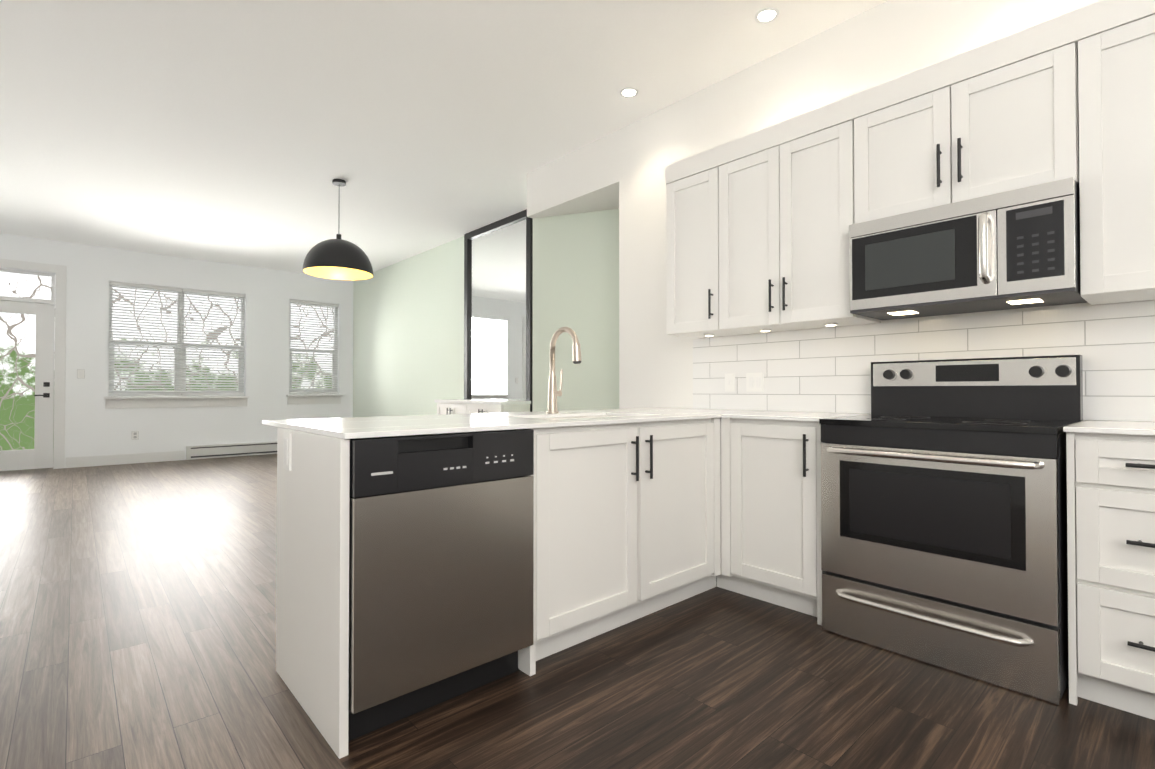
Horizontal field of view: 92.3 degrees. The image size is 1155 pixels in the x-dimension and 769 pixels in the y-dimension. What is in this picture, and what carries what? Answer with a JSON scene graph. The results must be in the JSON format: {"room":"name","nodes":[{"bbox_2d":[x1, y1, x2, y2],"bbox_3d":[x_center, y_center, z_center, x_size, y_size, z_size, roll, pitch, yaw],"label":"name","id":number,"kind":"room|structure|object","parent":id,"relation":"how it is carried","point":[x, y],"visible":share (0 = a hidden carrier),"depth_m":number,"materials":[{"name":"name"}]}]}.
{"room":"kitchen","nodes":[
{"label":"kitchen","id":0,"kind":"room"},
{"bbox_2d":[0,0,887,273],"bbox_3d":[-1.599,-2.022,3.404,5.690,0.100,13.590,1,-1,-42],"label":"ceiling","id":1,"kind":"structure","parent":0,"point":[242,132],"depth_m":3.90,"materials":[{"name":"white paint"}]},
{"bbox_2d":[302,179,372,279],"bbox_3d":[-2.283,-1.504,5.311,0.622,0.890,0.622,1,-1,-42],"label":"pendant lamp","id":2,"kind":"object","parent":1,"relation":"hanging from","point":[338,258],"visible":1,"depth_m":5.14,"materials":[{"name":"black metal"}]},
{"bbox_2d":[620,87,637,97],"bbox_3d":[0.346,-1.965,3.736,0.123,0.006,0.123,0,-1,3],"label":"recessed light","id":3,"kind":"object","parent":1,"relation":"in","point":[628,92],"depth_m":3.73,"materials":[{"name":"white"}]},
{"bbox_2d":[755,7,778,23],"bbox_3d":[1.013,-1.973,2.969,0.123,0.006,0.123,0,-1,3],"label":"recessed light","id":4,"kind":"object","parent":1,"relation":"in","point":[767,15],"depth_m":2.97,"materials":[{"name":"white"}]},
{"bbox_2d":[0,0,1153,467],"bbox_3d":[-1.599,-0.447,3.386,5.690,3.050,13.590,1,-1,-42],"label":"wall","id":5,"kind":"structure","parent":0,"point":[596,210],"depth_m":5.05,"materials":[{"name":"white paint"}]},
{"bbox_2d":[0,268,54,470],"bbox_3d":[-7.373,-0.190,7.165,0.897,2.599,0.153,1,-1,-42],"label":"entry door","id":6,"kind":"structure","parent":5,"relation":"in","point":[39,455],"depth_m":7.36,"materials":[{"name":"white wood"}]},
{"bbox_2d":[0,259,66,468],"bbox_3d":[-7.311,-0.242,7.096,1.125,2.725,0.017,1,-1,-42],"label":"door frame","id":7,"kind":"structure","parent":5,"relation":"attached to","point":[60,271],"depth_m":7.42,"materials":[{"name":"white wood"}]},
{"bbox_2d":[77,369,84,377],"bbox_3d":[-6.782,-0.144,7.580,0.078,0.122,0.010,1,-1,-42],"label":"light switch","id":8,"kind":"object","parent":5,"relation":"attached to","point":[80,373],"visible":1,"depth_m":7.58,"materials":[{"name":"grey plastic"}]},
{"bbox_2d":[66,451,184,467],"bbox_3d":[-6.400,1.060,7.909,1.315,0.140,0.014,1,-1,-42],"label":"baseboard","id":9,"kind":"structure","parent":5,"relation":"attached to","point":[85,461],"depth_m":7.86,"materials":[{"name":"white wood"}]},
{"bbox_2d":[132,431,138,439],"bbox_3d":[-6.348,0.731,7.963,0.078,0.122,0.009,1,-1,-42],"label":"outlet","id":10,"kind":"object","parent":5,"relation":"attached to","point":[135,435],"visible":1,"depth_m":7.96,"materials":[{"name":"grey plastic"}]},
{"bbox_2d":[104,282,248,408],"bbox_3d":[-5.983,-0.553,8.379,1.770,1.798,0.245,1,-1,-42],"label":"window","id":11,"kind":"structure","parent":5,"relation":"in","point":[168,402],"depth_m":8.38,"materials":[{"name":"white"}]},
{"bbox_2d":[108,281,244,395],"bbox_3d":[-5.982,-0.644,8.378,1.666,1.614,0.056,1,-1,-42],"label":"window blinds","id":12,"kind":"object","parent":11,"relation":"attached to","point":[190,291],"visible":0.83,"depth_m":8.31,"materials":[{"name":"white plastic"}]},
{"bbox_2d":[186,441,276,459],"bbox_3d":[-5.377,1.036,8.801,1.364,0.201,0.065,1,-1,-42],"label":"baseboard heater","id":13,"kind":"object","parent":5,"relation":"attached to","point":[224,450],"visible":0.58,"depth_m":8.71,"materials":[{"name":"white metal"}]},
{"bbox_2d":[286,303,342,404],"bbox_3d":[-4.579,-0.549,9.651,0.900,1.778,0.245,1,-1,-42],"label":"window","id":14,"kind":"structure","parent":5,"relation":"in","point":[316,399],"depth_m":9.62,"materials":[{"name":"white"}]},
{"bbox_2d":[289,299,338,393],"bbox_3d":[-4.577,-0.639,9.650,0.796,1.594,0.056,1,-1,-42],"label":"window blinds","id":15,"kind":"object","parent":14,"relation":"attached to","point":[313,390],"visible":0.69,"depth_m":9.64,"materials":[{"name":"white plastic"}]},
{"bbox_2d":[464,209,532,411],"bbox_3d":[-0.967,-0.632,6.591,0.045,2.594,1.390,1,-1,-42],"label":"mirror","id":16,"kind":"object","parent":5,"relation":"attached to","point":[498,310],"visible":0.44,"depth_m":6.55,"materials":[{"name":"clear glass"}]},
{"bbox_2d":[665,151,720,337],"bbox_3d":[0.832,-0.841,3.430,0.347,1.060,0.447,1,-1,-42],"label":"upper cabinet","id":17,"kind":"object","parent":5,"relation":"attached to","point":[685,178],"depth_m":3.38,"materials":[{"name":"white wood"}]},
{"bbox_2d":[705,89,880,335],"bbox_3d":[1.191,-0.846,3.034,0.347,1.060,0.879,1,-1,-42],"label":"upper cabinet","id":18,"kind":"object","parent":5,"relation":"attached to","point":[759,222],"depth_m":2.89,"materials":[{"name":"white wood"}]},
{"bbox_2d":[824,323,837,325],"bbox_3d":[1.322,-0.312,2.893,0.063,0.010,0.063,-1,-1,39],"label":"puck light","id":19,"kind":"object","parent":18,"relation":"attached to","point":[827,324],"depth_m":2.87,"materials":[{"name":"white plastic"}]},
{"bbox_2d":[693,300,1154,421],"bbox_3d":[1.800,-0.085,2.609,0.006,0.467,3.042,1,-1,-42],"label":"tile backsplash","id":20,"kind":"structure","parent":5,"relation":"attached to","point":[829,369],"depth_m":2.73,"materials":[{"name":"white tile"}]},
{"bbox_2d":[725,373,734,391],"bbox_3d":[0.966,-0.013,3.518,0.008,0.115,0.072,1,-1,-42],"label":"light switch","id":21,"kind":"object","parent":20,"relation":"attached to","point":[729,377],"depth_m":3.51,"materials":[{"name":"white plastic"}]},
{"bbox_2d":[746,373,763,391],"bbox_3d":[1.084,-0.014,3.388,0.007,0.115,0.116,1,-1,-42],"label":"light switch","id":22,"kind":"object","parent":20,"relation":"attached to","point":[754,382],"depth_m":3.39,"materials":[{"name":"white plastic"}]},
{"bbox_2d":[869,8,1080,220],"bbox_3d":[1.709,-1.065,2.464,0.347,0.635,0.795,1,-1,-42],"label":"upper cabinet","id":23,"kind":"object","parent":5,"relation":"attached to","point":[1003,114],"depth_m":2.27,"materials":[{"name":"white wood"}]},
{"bbox_2d":[849,177,1087,319],"bbox_3d":[1.660,-0.538,2.412,0.467,0.413,0.786,1,-1,-42],"label":"microwave","id":24,"kind":"object","parent":23,"relation":"attached to","point":[1015,249],"visible":1,"depth_m":2.25,"materials":[{"name":"grey metal"}]},
{"bbox_2d":[1078,0,1154,304],"bbox_3d":[2.128,-0.858,1.999,0.347,1.060,0.586,1,-1,-42],"label":"upper cabinet","id":25,"kind":"object","parent":5,"relation":"attached to","point":[1117,186],"depth_m":1.98,"materials":[{"name":"white wood"}]},
{"bbox_2d":[0,454,1154,768],"bbox_3d":[-1.599,1.128,3.368,5.690,0.100,13.590,1,-1,-42],"label":"floor","id":26,"kind":"structure","parent":0,"point":[136,616],"depth_m":1.96,"materials":[{"name":"laminate"}]},
{"bbox_2d":[348,429,533,740],"bbox_3d":[-0.618,0.613,2.033,0.641,0.900,0.664,1,-1,-42],"label":"dishwasher","id":27,"kind":"object","parent":26,"relation":"on","point":[441,548],"visible":0.88,"depth_m":1.75,"materials":[{"name":"grey metal"}]},
{"bbox_2d":[437,403,461,414],"bbox_3d":[-1.340,0.668,6.666,0.374,0.895,0.757,1,-1,-42],"label":"base cabinet","id":28,"kind":"object","parent":26,"relation":"on","point":[458,406],"depth_m":6.59,"materials":[{"name":"white wood"}]},
{"bbox_2d":[462,403,530,413],"bbox_3d":[-0.908,0.663,6.189,0.374,0.895,0.757,1,-1,-42],"label":"base cabinet","id":29,"kind":"object","parent":26,"relation":"on","point":[467,408],"depth_m":5.98,"materials":[{"name":"white"}]},
{"bbox_2d":[434,399,529,402],"bbox_3d":[-1.132,0.199,6.426,0.394,0.036,1.440,1,-1,-42],"label":"countertop","id":30,"kind":"structure","parent":29,"relation":"on","point":[444,400],"depth_m":6.19,"materials":[{"name":"white stone"}]},
{"bbox_2d":[518,415,720,675],"bbox_3d":[0.064,0.619,2.674,1.223,0.902,0.646,1,-1,-42],"label":"base cabinet","id":31,"kind":"object","parent":26,"relation":"on","point":[627,522],"depth_m":2.36,"materials":[{"name":"white wood"}]},
{"bbox_2d":[283,432,291,470],"bbox_3d":[-1.023,0.235,1.954,0.010,0.130,0.075,1,-1,-42],"label":"outlet","id":32,"kind":"object","parent":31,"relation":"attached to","point":[287,450],"visible":0.96,"depth_m":1.94,"materials":[{"name":"white plastic"}]},
{"bbox_2d":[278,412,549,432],"bbox_3d":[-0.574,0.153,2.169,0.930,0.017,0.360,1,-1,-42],"label":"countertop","id":33,"kind":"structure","parent":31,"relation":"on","point":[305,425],"depth_m":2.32,"materials":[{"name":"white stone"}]},
{"bbox_2d":[262,409,605,426],"bbox_3d":[-0.232,0.162,2.977,2.521,0.017,0.362,1,-1,-42],"label":"countertop","id":34,"kind":"structure","parent":31,"relation":"on","point":[561,413],"depth_m":2.85,"materials":[{"name":"white stone"}]},
{"bbox_2d":[546,327,581,412],"bbox_3d":[-0.058,-0.075,2.906,0.104,0.454,0.252,1,-1,-42],"label":"faucet","id":35,"kind":"object","parent":34,"relation":"on","point":[553,393],"visible":1,"depth_m":2.94,"materials":[{"name":"silver metal"}]},
{"bbox_2d":[314,408,737,438],"bbox_3d":[0.217,0.156,2.481,2.521,0.017,0.184,1,-1,-42],"label":"countertop","id":36,"kind":"structure","parent":31,"relation":"on","point":[363,427],"depth_m":2.10,"materials":[{"name":"white stone"}]},
{"bbox_2d":[606,408,673,411],"bbox_3d":[0.616,0.165,3.247,0.901,0.017,0.360,1,-1,-42],"label":"countertop","id":37,"kind":"structure","parent":31,"relation":"on","point":[633,409],"depth_m":3.38,"materials":[{"name":"white stone"}]},
{"bbox_2d":[717,418,825,624],"bbox_3d":[1.098,0.622,2.875,0.656,0.902,0.594,1,-1,-42],"label":"base cabinet","id":38,"kind":"object","parent":26,"relation":"on","point":[770,472],"visible":0.77,"depth_m":2.65,"materials":[{"name":"white wood"}]},
{"bbox_2d":[722,410,870,421],"bbox_3d":[1.153,0.161,2.843,0.647,0.017,0.478,1,-1,-42],"label":"countertop","id":39,"kind":"structure","parent":38,"relation":"on","point":[744,414],"depth_m":2.77,"materials":[{"name":"white stone"}]},
{"bbox_2d":[819,355,1082,704],"bbox_3d":[1.539,0.472,2.321,0.722,1.181,0.790,1,-1,-42],"label":"stove","id":40,"kind":"object","parent":26,"relation":"on","point":[943,513],"visible":0.98,"depth_m":2.12,"materials":[{"name":"grey metal"}]},
{"bbox_2d":[1066,432,1154,719],"bbox_3d":[2.200,0.608,1.658,0.656,0.902,1.046,1,-1,-42],"label":"drawers","id":41,"kind":"object","parent":26,"relation":"on","point":[1111,554],"visible":0.98,"depth_m":1.78,"materials":[{"name":"white wood"}]},
{"bbox_2d":[1063,420,1154,435],"bbox_3d":[2.220,0.147,1.665,0.647,0.017,1.082,1,-1,-42],"label":"countertop","id":42,"kind":"structure","parent":41,"relation":"on","point":[1088,426],"depth_m":1.83,"materials":[{"name":"white stone"}]},
{"label":"outside","id":43,"kind":"structure","parent":0,"visible":0},
{"bbox_2d":[0,272,333,450],"bbox_3d":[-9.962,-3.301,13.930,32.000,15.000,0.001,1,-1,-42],"label":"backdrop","id":44,"kind":"structure","parent":43,"point":[17,375],"depth_m":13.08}
]}

